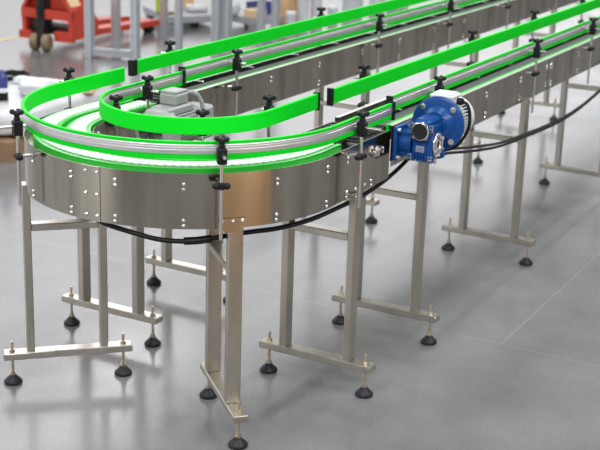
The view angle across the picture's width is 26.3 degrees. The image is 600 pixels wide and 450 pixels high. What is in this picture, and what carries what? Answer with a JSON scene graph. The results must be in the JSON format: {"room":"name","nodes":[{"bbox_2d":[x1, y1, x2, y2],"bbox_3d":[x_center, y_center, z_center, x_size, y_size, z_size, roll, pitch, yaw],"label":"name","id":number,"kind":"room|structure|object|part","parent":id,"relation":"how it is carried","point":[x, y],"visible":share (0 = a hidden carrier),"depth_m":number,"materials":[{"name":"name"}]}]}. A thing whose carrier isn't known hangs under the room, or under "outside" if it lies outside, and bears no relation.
{"room":"factory floor","nodes":[
{"label":"factory floor","id":0,"kind":"room"},
{"bbox_2d":[0,88,7,101],"bbox_3d":[-1.883,-0.827,8.126,0.072,0.090,0.072,11,19,27],"label":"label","id":1,"kind":"object","parent":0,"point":[3,91],"depth_m":8.10,"materials":[{"name":"white plastic"}]},
{"bbox_2d":[0,0,599,449],"bbox_3d":[0.474,-5.964,26.371,100.000,0.200,80.000,11,19,27],"label":"floor","id":2,"kind":"structure","parent":0,"point":[513,363],"depth_m":5.61,"materials":[{"name":"concrete"}]},
{"bbox_2d":[0,135,23,162],"bbox_3d":[-1.872,-0.637,8.482,0.800,0.122,1.050,11,19,27],"label":"cardboard box","id":3,"kind":"object","parent":2,"relation":"on","point":[8,142],"visible":0.1,"depth_m":7.89,"materials":[{"name":"brown cardboard"}]},
{"bbox_2d":[0,70,99,135],"bbox_3d":[-1.882,-0.807,8.437,0.806,0.228,1.039,11,19,27],"label":"goods","id":4,"kind":"object","parent":3,"relation":"on","point":[14,102],"depth_m":8.24},
{"bbox_2d":[0,69,8,101],"bbox_3d":[-1.881,-0.880,8.109,0.074,0.200,0.074,11,19,27],"label":"plastic bottle","id":5,"kind":"object","parent":4,"relation":"on","point":[3,77],"visible":1,"depth_m":8.09,"materials":[{"name":"blue plastic"}]},
{"bbox_3d":[-1.971,-1.029,8.829,0.219,0.043,0.271,11,19,27],"label":"cable coil","id":6,"kind":"part","parent":4,"relation":"part of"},
{"bbox_2d":[17,77,55,95],"bbox_3d":[-1.713,-0.902,8.360,0.232,0.093,0.296,2,17,0],"label":"plastic bag","id":7,"kind":"object","parent":4,"relation":"on","point":[27,85],"visible":0.63,"depth_m":8.26,"materials":[{"name":"white plastic"}]},
{"bbox_2d":[14,75,58,83],"bbox_3d":[-1.703,-0.957,8.624,0.460,0.040,0.090,8,18,19],"label":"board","id":8,"kind":"object","parent":4,"relation":"on","point":[17,79],"visible":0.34,"depth_m":8.65,"materials":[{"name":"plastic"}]},
{"bbox_2d":[83,88,97,93],"bbox_3d":[-1.394,-0.909,8.532,0.075,0.044,0.150,2,17,0],"label":"wood block","id":9,"kind":"object","parent":4,"relation":"on","point":[94,90],"visible":0.32,"depth_m":8.46,"materials":[{"name":"wood"}]},
{"bbox_2d":[19,0,159,50],"bbox_3d":[-1.980,-2.376,12.197,0.600,1.226,1.761,10,19,25],"label":"jack","id":10,"kind":"object","parent":2,"relation":"on","point":[38,16],"visible":0.92,"depth_m":11.70,"materials":[{"name":"red paint"}]},
{"bbox_2d":[84,0,140,58],"bbox_3d":[-1.582,-2.486,11.288,0.545,2.000,0.561,11,19,27],"label":"aluminium frame","id":11,"kind":"object","parent":2,"relation":"on","point":[91,51],"visible":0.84,"depth_m":11.36,"materials":[{"name":"silver metal"}]},
{"bbox_3d":[-1.841,-2.452,11.152,0.065,2.000,0.065,11,19,27],"label":"post","id":12,"kind":"part","parent":11,"relation":"part of","materials":[{"name":"metal"}]},
{"bbox_3d":[-1.663,-1.528,11.400,0.356,0.065,0.065,5,18,9],"label":"rail","id":13,"kind":"part","parent":11,"relation":"part of","materials":[{"name":"metal"}]},
{"bbox_3d":[-1.673,-2.588,11.605,0.065,2.000,0.065,11,19,27],"label":"post","id":14,"kind":"part","parent":11,"relation":"part of","materials":[{"name":"metal"}]},
{"bbox_3d":[-1.427,-2.417,11.084,0.065,2.000,0.065,11,19,27],"label":"post","id":15,"kind":"part","parent":11,"relation":"part of","materials":[{"name":"metal"}]},
{"bbox_2d":[160,0,182,49],"bbox_3d":[-1.197,-2.676,11.940,0.078,2.000,0.951,-3,18,-14],"label":"aluminium frame","id":16,"kind":"object","parent":2,"relation":"on","point":[178,38],"visible":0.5,"depth_m":11.79,"materials":[{"name":"silver metal"}]},
{"bbox_3d":[-1.306,-2.805,12.343,0.055,2.000,0.055,11,19,27],"label":"post","id":17,"kind":"part","parent":16,"relation":"part of","materials":[{"name":"metal"}]},
{"bbox_3d":[-1.087,-2.547,11.537,0.055,2.000,0.055,11,19,27],"label":"post","id":18,"kind":"part","parent":16,"relation":"part of","materials":[{"name":"metal"}]},
{"bbox_2d":[143,5,210,28],"bbox_3d":[-1.238,-2.203,13.560,0.620,0.130,0.840,-6,19,-23],"label":"platform","id":19,"kind":"object","parent":2,"relation":"on","point":[150,12],"visible":0.54,"depth_m":13.26,"materials":[{"name":"grey metal"}]},
{"bbox_3d":[-1.611,-2.249,13.790,0.080,0.060,0.080,-6,19,-23],"label":"leg","id":20,"kind":"part","parent":19,"relation":"part of","materials":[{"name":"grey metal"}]},
{"bbox_2d":[156,0,159,11],"bbox_3d":[-1.437,-2.343,13.300,0.085,0.280,0.085,11,19,27],"label":"box","id":21,"kind":"object","parent":19,"relation":"on","point":[157,1],"visible":0.24,"depth_m":13.29,"materials":[{"name":"plastic"}]},
{"bbox_2d":[157,11,174,14],"bbox_3d":[-1.377,-2.180,13.213,0.170,0.024,0.100,-6,19,-23],"label":"wooden board","id":22,"kind":"object","parent":19,"relation":"on","point":[158,12],"visible":0.66,"depth_m":13.19,"materials":[{"name":"brown wood"}]},
{"bbox_3d":[-1.328,-2.044,13.160,0.080,0.060,0.080,-6,19,-23],"label":"leg","id":23,"kind":"part","parent":19,"relation":"part of","materials":[{"name":"grey metal"}]},
{"bbox_2d":[183,0,193,8],"bbox_3d":[-1.235,-2.375,13.723,0.200,0.101,0.182,0,17,-6],"label":"carton","id":24,"kind":"object","parent":19,"relation":"on","point":[185,2],"visible":0.34,"depth_m":13.64,"materials":[{"name":"brown cardboard"}]},
{"bbox_2d":[185,4,208,11],"bbox_3d":[-1.086,-2.278,13.472,0.241,0.075,0.169,-4,18,-17],"label":"bundle","id":25,"kind":"object","parent":19,"relation":"on","point":[190,7],"visible":1,"depth_m":13.41,"materials":[{"name":"white plastic"}]},
{"bbox_2d":[0,67,395,449],"bbox_3d":[-0.458,0.059,4.737,1.426,1.106,1.114,11,19,27],"label":"conveyor","id":26,"kind":"object","parent":2,"relation":"on","point":[87,162],"visible":0.98,"depth_m":4.41,"materials":[{"name":"silver metal"}]},
{"bbox_3d":[-0.992,-0.331,4.338,0.135,0.012,0.012,-8,20,-29],"label":"cross rod","id":27,"kind":"part","parent":26,"relation":"part of","materials":[{"name":"metal"}]},
{"bbox_3d":[-0.958,-0.377,4.344,0.042,0.029,0.042,-11,21,-36],"label":"clamp knob","id":28,"kind":"part","parent":26,"relation":"part of","materials":[{"name":"black plastic"}]},
{"bbox_3d":[-0.996,0.158,4.707,0.029,0.647,0.052,-3,18,-15],"label":"leg","id":29,"kind":"part","parent":26,"relation":"part of","materials":[{"name":"silver metal"}]},
{"bbox_3d":[-0.874,0.473,4.843,0.479,0.027,0.052,-3,18,-15],"label":"leg frame","id":30,"kind":"part","parent":26,"relation":"part of","materials":[{"name":"silver metal"}]},
{"bbox_3d":[-0.907,-0.604,5.040,0.042,0.029,0.042,-7,19,-26],"label":"clamp knob","id":31,"kind":"part","parent":26,"relation":"part of","materials":[{"name":"black plastic"}]},
{"bbox_3d":[-0.883,-0.003,5.234,0.029,0.647,0.052,11,19,27],"label":"leg","id":32,"kind":"part","parent":26,"relation":"part of","materials":[{"name":"silver metal"}]},
{"bbox_3d":[-0.686,-0.105,4.220,0.072,0.188,0.004,11,19,26],"label":"seam plate","id":33,"kind":"part","parent":26,"relation":"part of","materials":[{"name":"silver metal"}]},
{"bbox_3d":[-0.734,0.144,4.778,0.029,0.647,0.052,-3,18,-15],"label":"leg","id":34,"kind":"part","parent":26,"relation":"part of","materials":[{"name":"silver metal"}]},
{"bbox_3d":[-0.502,-0.331,4.623,0.918,0.009,0.631,16,22,39],"label":"chain","id":35,"kind":"part","parent":26,"relation":"part of","materials":[{"name":"white plastic"}]},
{"bbox_3d":[-0.775,0.342,5.273,0.479,0.027,0.052,11,19,27],"label":"leg frame","id":36,"kind":"part","parent":26,"relation":"part of","materials":[{"name":"silver metal"}]},
{"bbox_3d":[-0.659,-0.452,4.605,0.042,0.029,0.042,18,23,41],"label":"clamp knob","id":37,"kind":"part","parent":26,"relation":"part of","materials":[{"name":"black plastic"}]},
{"bbox_3d":[-0.645,0.043,5.111,0.029,0.647,0.052,11,19,27],"label":"leg","id":38,"kind":"part","parent":26,"relation":"part of","materials":[{"name":"silver metal"}]},
{"bbox_3d":[-0.371,-0.448,4.720,0.661,0.035,0.754,11,19,27],"label":"guide rail","id":39,"kind":"part","parent":26,"relation":"part of","materials":[{"name":"metal"}]},
{"bbox_3d":[-0.579,-0.554,4.879,0.042,0.029,0.042,-7,19,-26],"label":"clamp knob","id":40,"kind":"part","parent":26,"relation":"part of","materials":[{"name":"black plastic"}]},
{"bbox_3d":[-0.574,-0.511,4.889,0.086,0.012,0.012,11,19,27],"label":"cross rod","id":41,"kind":"part","parent":26,"relation":"part of","materials":[{"name":"metal"}]},
{"bbox_2d":[135,87,213,140],"bbox_3d":[-0.486,-0.416,4.921,0.201,0.221,0.368,11,19,27],"label":"motor","id":42,"kind":"object","parent":26,"relation":"attached to","point":[174,102],"visible":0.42,"depth_m":4.84,"materials":[{"name":"grey paint"}]},
{"bbox_2d":[139,131,161,139],"bbox_3d":[-0.556,-0.341,4.770,0.104,0.104,0.002,11,19,27],"label":"fan grille","id":43,"kind":"object","parent":42,"relation":"attached to","point":[142,135],"depth_m":4.78,"materials":[{"name":"black metal"}]},
{"bbox_3d":[-0.483,-0.382,4.897,0.156,0.164,0.192,11,19,27],"label":"motor","id":44,"kind":"part","parent":42,"relation":"part of","materials":[{"name":"grey paint"}]},
{"bbox_3d":[-0.529,-0.317,4.574,1.134,0.009,0.745,15,22,36],"label":"chain","id":45,"kind":"part","parent":26,"relation":"part of","materials":[{"name":"white plastic"}]},
{"bbox_3d":[-0.443,-0.282,4.644,1.180,0.003,1.028,11,19,27],"label":"bed plate","id":46,"kind":"part","parent":26,"relation":"part of","materials":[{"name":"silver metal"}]},
{"bbox_3d":[-0.335,-0.383,4.415,0.042,0.029,0.042,-12,22,-37],"label":"clamp knob","id":47,"kind":"part","parent":26,"relation":"part of","materials":[{"name":"black plastic"}]},
{"bbox_3d":[-0.436,-0.399,4.586,1.209,0.035,1.040,11,19,27],"label":"guide rail","id":48,"kind":"part","parent":26,"relation":"part of","materials":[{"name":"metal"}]},
{"bbox_3d":[-0.438,-0.237,4.670,1.186,0.188,1.061,11,19,27],"label":"plate","id":49,"kind":"part","parent":26,"relation":"part of","materials":[{"name":"silver metal"}]},
{"bbox_3d":[-0.379,-0.267,4.773,0.698,0.188,0.817,11,19,27],"label":"plate","id":50,"kind":"part","parent":26,"relation":"part of","materials":[{"name":"green plastic"}]},
{"bbox_3d":[-0.308,0.221,4.577,0.052,0.647,0.029,-4,18,-18],"label":"leg","id":51,"kind":"part","parent":26,"relation":"part of","materials":[{"name":"silver metal"}]},
{"bbox_3d":[-0.244,-0.268,4.067,0.050,0.028,0.038,11,19,27],"label":"clamp knob","id":52,"kind":"part","parent":26,"relation":"part of","materials":[{"name":"black plastic"}]},
{"bbox_3d":[-0.272,0.586,4.541,0.052,0.027,0.479,-4,18,-18],"label":"leg frame","id":53,"kind":"part","parent":26,"relation":"part of","materials":[{"name":"silver metal"}]},
{"bbox_3d":[-0.224,0.300,4.331,0.052,0.647,0.029,-4,18,-18],"label":"leg","id":54,"kind":"part","parent":26,"relation":"part of","materials":[{"name":"silver metal"}]},
{"bbox_3d":[-0.222,0.001,4.210,0.090,0.049,0.003,-4,18,-18],"label":"gusset plate","id":55,"kind":"part","parent":26,"relation":"part of","materials":[{"name":"silver metal"}]},
{"bbox_2d":[95,159,407,244],"bbox_3d":[-0.009,-0.106,4.632,1.594,0.124,0.428,-11,21,-36],"label":"power cable","id":56,"kind":"object","parent":26,"relation":"hanging from","point":[207,238],"visible":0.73,"depth_m":4.30,"materials":[{"name":"black rubber"}]},
{"bbox_3d":[-0.110,-0.454,4.621,0.042,0.029,0.042,-15,24,-42],"label":"clamp knob","id":57,"kind":"part","parent":26,"relation":"part of","materials":[{"name":"black plastic"}]},
{"bbox_3d":[-0.046,0.149,4.833,0.029,0.647,0.052,11,19,27],"label":"leg","id":58,"kind":"part","parent":26,"relation":"part of","materials":[{"name":"silver metal"}]},
{"bbox_3d":[0.062,0.494,4.872,0.479,0.027,0.052,11,19,27],"label":"leg frame","id":59,"kind":"part","parent":26,"relation":"part of","materials":[{"name":"silver metal"}]},
{"bbox_3d":[0.174,-0.347,4.773,0.225,0.019,0.225,11,19,27],"label":"transfer plate","id":60,"kind":"part","parent":26,"relation":"part of","materials":[{"name":"silver metal"}]},
{"bbox_3d":[0.192,0.196,4.710,0.029,0.647,0.052,11,19,27],"label":"leg","id":61,"kind":"part","parent":26,"relation":"part of","materials":[{"name":"silver metal"}]},
{"bbox_3d":[0.218,-0.383,4.470,0.042,0.029,0.042,16,22,37],"label":"clamp knob","id":62,"kind":"part","parent":26,"relation":"part of","materials":[{"name":"black plastic"}]},
{"bbox_3d":[0.238,-0.337,4.473,0.103,0.012,0.012,11,19,27],"label":"cross rod","id":63,"kind":"part","parent":26,"relation":"part of","materials":[{"name":"metal"}]},
{"bbox_2d":[211,0,232,41],"bbox_3d":[-0.723,-2.678,11.995,0.155,2.000,0.135,11,19,27],"label":"aluminium frame","id":64,"kind":"object","parent":2,"relation":"on","point":[221,10],"visible":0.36,"depth_m":12.19,"materials":[{"name":"silver metal"}]},
{"bbox_3d":[-0.772,-2.678,11.988,0.075,2.000,0.075,11,19,27],"label":"post","id":65,"kind":"part","parent":64,"relation":"part of","materials":[{"name":"metal"}]},
{"bbox_3d":[-0.673,-2.679,12.002,0.075,2.000,0.075,11,19,27],"label":"post","id":66,"kind":"part","parent":64,"relation":"part of","materials":[{"name":"metal"}]},
{"bbox_2d":[232,10,283,30],"bbox_3d":[-0.510,-2.143,13.445,0.420,0.130,0.560,-13,23,-39],"label":"platform","id":67,"kind":"object","parent":2,"relation":"on","point":[252,23],"visible":0.52,"depth_m":13.23,"materials":[{"name":"grey metal"}]},
{"bbox_2d":[232,2,240,15],"bbox_3d":[-0.690,-2.239,13.282,0.132,0.138,0.130,11,19,27],"label":"bundle","id":68,"kind":"object","parent":67,"relation":"on","point":[236,8],"visible":0.62,"depth_m":13.23,"materials":[{"name":"white plastic"}]},
{"bbox_3d":[-0.479,-2.030,13.203,0.080,0.060,0.080,-13,23,-39],"label":"leg","id":69,"kind":"part","parent":67,"relation":"part of","materials":[{"name":"grey metal"}]},
{"bbox_2d":[244,8,266,18],"bbox_3d":[-0.462,-2.177,13.194,0.190,0.086,0.152,-13,23,-39],"label":"carton","id":70,"kind":"object","parent":67,"relation":"on","point":[251,13],"visible":0.69,"depth_m":13.12,"materials":[{"name":"cardboard"}]},
{"bbox_2d":[246,0,271,14],"bbox_3d":[-0.415,-2.275,13.447,0.240,0.125,0.180,-13,23,-39],"label":"tray","id":71,"kind":"object","parent":67,"relation":"on","point":[249,4],"visible":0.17,"depth_m":13.40,"materials":[{"name":"blue plastic"}]},
{"bbox_2d":[257,0,279,43],"bbox_3d":[-0.282,-2.712,12.149,0.226,2.000,0.085,-3,18,-16],"label":"aluminium frame","id":72,"kind":"object","parent":2,"relation":"on","point":[261,4],"visible":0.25,"depth_m":12.34,"materials":[{"name":"silver metal"}]},
{"bbox_3d":[-0.350,-2.708,12.129,0.060,2.000,0.060,11,19,27],"label":"post","id":73,"kind":"part","parent":72,"relation":"part of","materials":[{"name":"metal"}]},
{"bbox_3d":[-0.214,-2.716,12.168,0.060,2.000,0.060,11,19,27],"label":"post","id":74,"kind":"part","parent":72,"relation":"part of","materials":[{"name":"metal"}]},
{"bbox_2d":[280,0,297,24],"bbox_3d":[-0.147,-2.407,13.671,0.240,0.521,0.222,5,18,11],"label":"carton","id":75,"kind":"object","parent":2,"relation":"on","point":[285,5],"visible":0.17,"depth_m":13.59,"materials":[{"name":"brown cardboard"}]},
{"bbox_2d":[286,11,295,23],"bbox_3d":[-0.094,-2.118,13.309,0.104,0.188,0.104,11,19,27],"label":"drum","id":76,"kind":"object","parent":2,"relation":"on","point":[290,15],"visible":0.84,"depth_m":13.26,"materials":[{"name":"plastic"}]},
{"bbox_2d":[297,0,308,21],"bbox_3d":[0.037,-2.287,13.411,0.125,0.458,0.125,11,19,27],"label":"drum","id":77,"kind":"object","parent":2,"relation":"on","point":[303,5],"visible":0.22,"depth_m":13.38,"materials":[{"name":"plastic"}]},
{"bbox_2d":[310,0,321,18],"bbox_3d":[0.175,-2.376,13.710,0.125,0.458,0.125,11,19,27],"label":"drum","id":78,"kind":"object","parent":2,"relation":"on","point":[314,3],"visible":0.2,"depth_m":13.68,"materials":[{"name":"plastic"}]},
{"bbox_2d":[328,5,337,14],"bbox_3d":[0.357,-2.315,14.040,0.114,0.158,0.114,11,19,27],"label":"drum","id":79,"kind":"object","parent":2,"relation":"on","point":[332,9],"visible":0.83,"depth_m":13.98,"materials":[{"name":"plastic"}]},
{"bbox_2d":[342,0,362,18],"bbox_3d":[0.587,-2.554,14.242,0.239,0.508,0.239,11,19,27],"label":"drum","id":80,"kind":"object","parent":2,"relation":"on","point":[346,4],"visible":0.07,"depth_m":14.18,"materials":[{"name":"plastic"}]},
{"bbox_2d":[128,0,580,301],"bbox_3d":[1.073,-1.016,8.336,0.481,1.112,6.976,11,19,27],"label":"conveyor","id":81,"kind":"object","parent":2,"relation":"on","point":[236,83],"visible":0.8,"depth_m":6.46,"materials":[{"name":"silver metal"}]},
{"bbox_3d":[-0.595,-0.169,5.729,0.029,0.688,0.052,11,19,27],"label":"leg","id":82,"kind":"part","parent":81,"relation":"part of","materials":[{"name":"silver metal"}]},
{"bbox_3d":[-0.570,-0.794,5.630,0.042,0.029,0.042,17,23,40],"label":"clamp knob","id":83,"kind":"part","parent":81,"relation":"part of","materials":[{"name":"black plastic"}]},
{"bbox_3d":[-0.487,0.195,5.774,0.479,0.027,0.052,11,19,27],"label":"leg frame","id":84,"kind":"part","parent":81,"relation":"part of","materials":[{"name":"silver metal"}]},
{"bbox_3d":[-0.357,-0.123,5.606,0.029,0.688,0.052,11,19,27],"label":"leg","id":85,"kind":"part","parent":81,"relation":"part of","materials":[{"name":"silver metal"}]},
{"bbox_3d":[-0.268,-0.734,5.469,0.042,0.029,0.042,-10,21,-34],"label":"clamp knob","id":86,"kind":"part","parent":81,"relation":"part of","materials":[{"name":"black plastic"}]},
{"bbox_3d":[0.099,-0.523,6.938,0.029,0.688,0.052,11,19,27],"label":"leg","id":87,"kind":"part","parent":81,"relation":"part of","materials":[{"name":"silver metal"}]},
{"bbox_3d":[0.113,-1.142,6.820,0.042,0.029,0.042,-12,22,-38],"label":"clamp knob","id":88,"kind":"part","parent":81,"relation":"part of","materials":[{"name":"black plastic"}]},
{"bbox_3d":[1.200,-1.471,8.140,0.011,0.035,6.960,11,19,27],"label":"guide rail","id":89,"kind":"part","parent":81,"relation":"part of","materials":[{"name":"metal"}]},
{"bbox_3d":[1.139,-1.373,8.232,0.060,0.041,6.912,11,19,27],"label":"chain","id":90,"kind":"part","parent":81,"relation":"part of","materials":[{"name":"metal"}]},
{"bbox_3d":[0.207,-0.159,6.983,0.479,0.027,0.052,11,19,27],"label":"leg frame","id":91,"kind":"part","parent":81,"relation":"part of","materials":[{"name":"silver metal"}]},
{"bbox_3d":[0.337,-0.477,6.815,0.029,0.688,0.052,11,19,27],"label":"leg","id":92,"kind":"part","parent":81,"relation":"part of","materials":[{"name":"silver metal"}]},
{"bbox_3d":[0.418,-1.084,6.663,0.050,0.028,0.038,11,19,27],"label":"clamp knob","id":93,"kind":"part","parent":81,"relation":"part of","materials":[{"name":"black plastic"}]},
{"bbox_3d":[1.198,-1.311,8.198,0.002,0.158,6.942,11,19,27],"label":"plate","id":94,"kind":"part","parent":81,"relation":"part of","materials":[{"name":"silver metal"}]},
{"bbox_3d":[0.855,-0.909,8.255,0.029,0.688,0.052,11,19,27],"label":"leg","id":95,"kind":"part","parent":81,"relation":"part of","materials":[{"name":"silver metal"}]},
{"bbox_3d":[0.963,-0.544,8.300,0.479,0.027,0.052,11,19,27],"label":"leg frame","id":96,"kind":"part","parent":81,"relation":"part of","materials":[{"name":"silver metal"}]},
{"bbox_3d":[1.093,-0.863,8.132,0.029,0.688,0.052,11,19,27],"label":"leg","id":97,"kind":"part","parent":81,"relation":"part of","materials":[{"name":"silver metal"}]},
{"bbox_3d":[1.597,-1.288,9.548,0.029,0.688,0.052,11,19,27],"label":"leg","id":98,"kind":"part","parent":81,"relation":"part of","materials":[{"name":"silver metal"}]},
{"bbox_3d":[1.705,-0.923,9.593,0.479,0.027,0.052,11,19,27],"label":"leg frame","id":99,"kind":"part","parent":81,"relation":"part of","materials":[{"name":"silver metal"}]},
{"bbox_3d":[1.835,-1.242,9.425,0.029,0.688,0.052,11,19,27],"label":"leg","id":100,"kind":"part","parent":81,"relation":"part of","materials":[{"name":"silver metal"}]},
{"bbox_2d":[369,0,384,13],"bbox_3d":[0.888,-2.700,14.657,0.187,0.558,0.187,11,19,27],"label":"drum","id":101,"kind":"object","parent":2,"relation":"on","point":[370,1],"visible":0.15,"depth_m":14.63,"materials":[{"name":"plastic"}]},
{"bbox_2d":[326,0,599,345],"bbox_3d":[1.698,-0.756,7.567,0.481,1.112,6.194,11,19,27],"label":"conveyor","id":102,"kind":"object","parent":2,"relation":"on","point":[493,85],"visible":0.92,"depth_m":6.01,"materials":[{"name":"silver metal"}]},
{"bbox_3d":[1.614,-1.095,7.547,0.002,0.158,6.142,11,19,27],"label":"plate","id":103,"kind":"part","parent":102,"relation":"part of","materials":[{"name":"silver metal"}]},
{"bbox_3d":[0.247,-0.020,5.338,0.029,0.688,0.052,11,19,27],"label":"leg","id":104,"kind":"part","parent":102,"relation":"part of","materials":[{"name":"silver metal"}]},
{"bbox_3d":[0.262,-0.638,5.216,0.043,0.028,0.042,11,19,27],"label":"clamp knob","id":105,"kind":"part","parent":102,"relation":"part of","materials":[{"name":"black plastic"}]},
{"bbox_3d":[0.355,0.344,5.383,0.479,0.027,0.052,11,19,27],"label":"leg frame","id":106,"kind":"part","parent":102,"relation":"part of","materials":[{"name":"silver metal"}]},
{"bbox_3d":[0.486,0.026,5.215,0.029,0.688,0.052,11,19,27],"label":"leg","id":107,"kind":"part","parent":102,"relation":"part of","materials":[{"name":"silver metal"}]},
{"bbox_2d":[390,89,474,163],"bbox_3d":[0.518,-0.377,4.846,0.226,0.242,0.344,11,19,27],"label":"motor","id":108,"kind":"object","parent":102,"relation":"attached to","point":[439,122],"visible":0.98,"depth_m":4.77,"materials":[{"name":"blue metal"}]},
{"bbox_3d":[0.370,-0.318,4.826,0.005,0.132,0.132,11,19,27],"label":"mounting plate","id":109,"kind":"part","parent":108,"relation":"part of","materials":[{"name":"blue metal"}]},
{"bbox_3d":[0.443,-0.280,4.735,0.032,0.022,0.008,11,19,27],"label":"rating plate","id":110,"kind":"part","parent":108,"relation":"part of","materials":[{"name":"silver metal"}]},
{"bbox_3d":[0.554,-0.399,4.887,0.156,0.156,0.128,11,19,27],"label":"motor","id":111,"kind":"part","parent":108,"relation":"part of","materials":[{"name":"grey paint"}]},
{"bbox_2d":[444,89,599,151],"bbox_3d":[1.212,-0.664,6.199,0.166,0.404,3.006,10,19,24],"label":"power cable","id":112,"kind":"object","parent":108,"relation":"attached to","point":[455,147],"visible":0.83,"depth_m":5.62,"materials":[{"name":"black rubber"}]},
{"bbox_3d":[0.548,-0.570,5.027,0.042,0.029,0.042,-6,19,-25],"label":"clamp knob","id":113,"kind":"part","parent":102,"relation":"part of","materials":[{"name":"black plastic"}]},
{"bbox_3d":[0.828,-0.316,6.349,0.029,0.688,0.052,11,19,27],"label":"leg","id":114,"kind":"part","parent":102,"relation":"part of","materials":[{"name":"silver metal"}]},
{"bbox_3d":[0.839,-0.932,6.221,0.050,0.028,0.038,11,19,27],"label":"clamp knob","id":115,"kind":"part","parent":102,"relation":"part of","materials":[{"name":"black plastic"}]},
{"bbox_3d":[1.775,-1.114,7.467,0.060,0.041,6.112,11,19,27],"label":"chain","id":116,"kind":"part","parent":102,"relation":"part of","materials":[{"name":"metal"}]},
{"bbox_3d":[0.936,0.048,6.394,0.479,0.027,0.052,11,19,27],"label":"leg frame","id":117,"kind":"part","parent":102,"relation":"part of","materials":[{"name":"silver metal"}]},
{"bbox_3d":[1.727,-1.099,7.493,0.240,0.003,6.122,11,19,27],"label":"bed plate","id":118,"kind":"part","parent":102,"relation":"part of","materials":[{"name":"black metal"}]},
{"bbox_3d":[1.828,-1.054,7.436,0.002,0.158,6.142,11,19,27],"label":"plate","id":119,"kind":"part","parent":102,"relation":"part of","materials":[{"name":"silver metal"}]},
{"bbox_3d":[1.824,-1.210,7.369,0.011,0.035,6.182,11,19,27],"label":"guide rail","id":120,"kind":"part","parent":102,"relation":"part of","materials":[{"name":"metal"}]},
{"bbox_2d":[434,92,599,158],"bbox_3d":[1.185,-0.555,6.227,0.038,0.218,3.044,11,19,26],"label":"power cable","id":121,"kind":"object","parent":102,"relation":"attached to","point":[560,121],"visible":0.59,"depth_m":5.83,"materials":[{"name":"black rubber"}]},
{"bbox_3d":[1.066,-0.270,6.226,0.029,0.688,0.052,11,19,27],"label":"leg","id":122,"kind":"part","parent":102,"relation":"part of","materials":[{"name":"silver metal"}]},
{"bbox_3d":[1.276,-1.155,6.982,0.042,0.029,0.042,-9,20,-32],"label":"clamp knob","id":123,"kind":"part","parent":102,"relation":"part of","materials":[{"name":"black plastic"}]},
{"bbox_3d":[1.113,-0.816,6.026,0.089,0.012,0.012,11,19,27],"label":"cross rod","id":124,"kind":"part","parent":102,"relation":"part of","materials":[{"name":"metal"}]},
{"bbox_3d":[1.114,-0.859,6.013,0.042,0.029,0.042,-13,23,-40],"label":"clamp knob","id":125,"kind":"part","parent":102,"relation":"part of","materials":[{"name":"black plastic"}]},
{"bbox_3d":[1.558,-0.689,7.622,0.029,0.688,0.052,11,19,27],"label":"leg","id":126,"kind":"part","parent":102,"relation":"part of","materials":[{"name":"silver metal"}]},
{"bbox_3d":[1.667,-0.325,7.667,0.479,0.027,0.052,11,19,27],"label":"leg frame","id":127,"kind":"part","parent":102,"relation":"part of","materials":[{"name":"silver metal"}]},
{"bbox_3d":[1.548,-1.080,6.769,0.042,0.029,0.042,-7,19,-26],"label":"clamp knob","id":128,"kind":"part","parent":102,"relation":"part of","materials":[{"name":"black plastic"}]}
]}

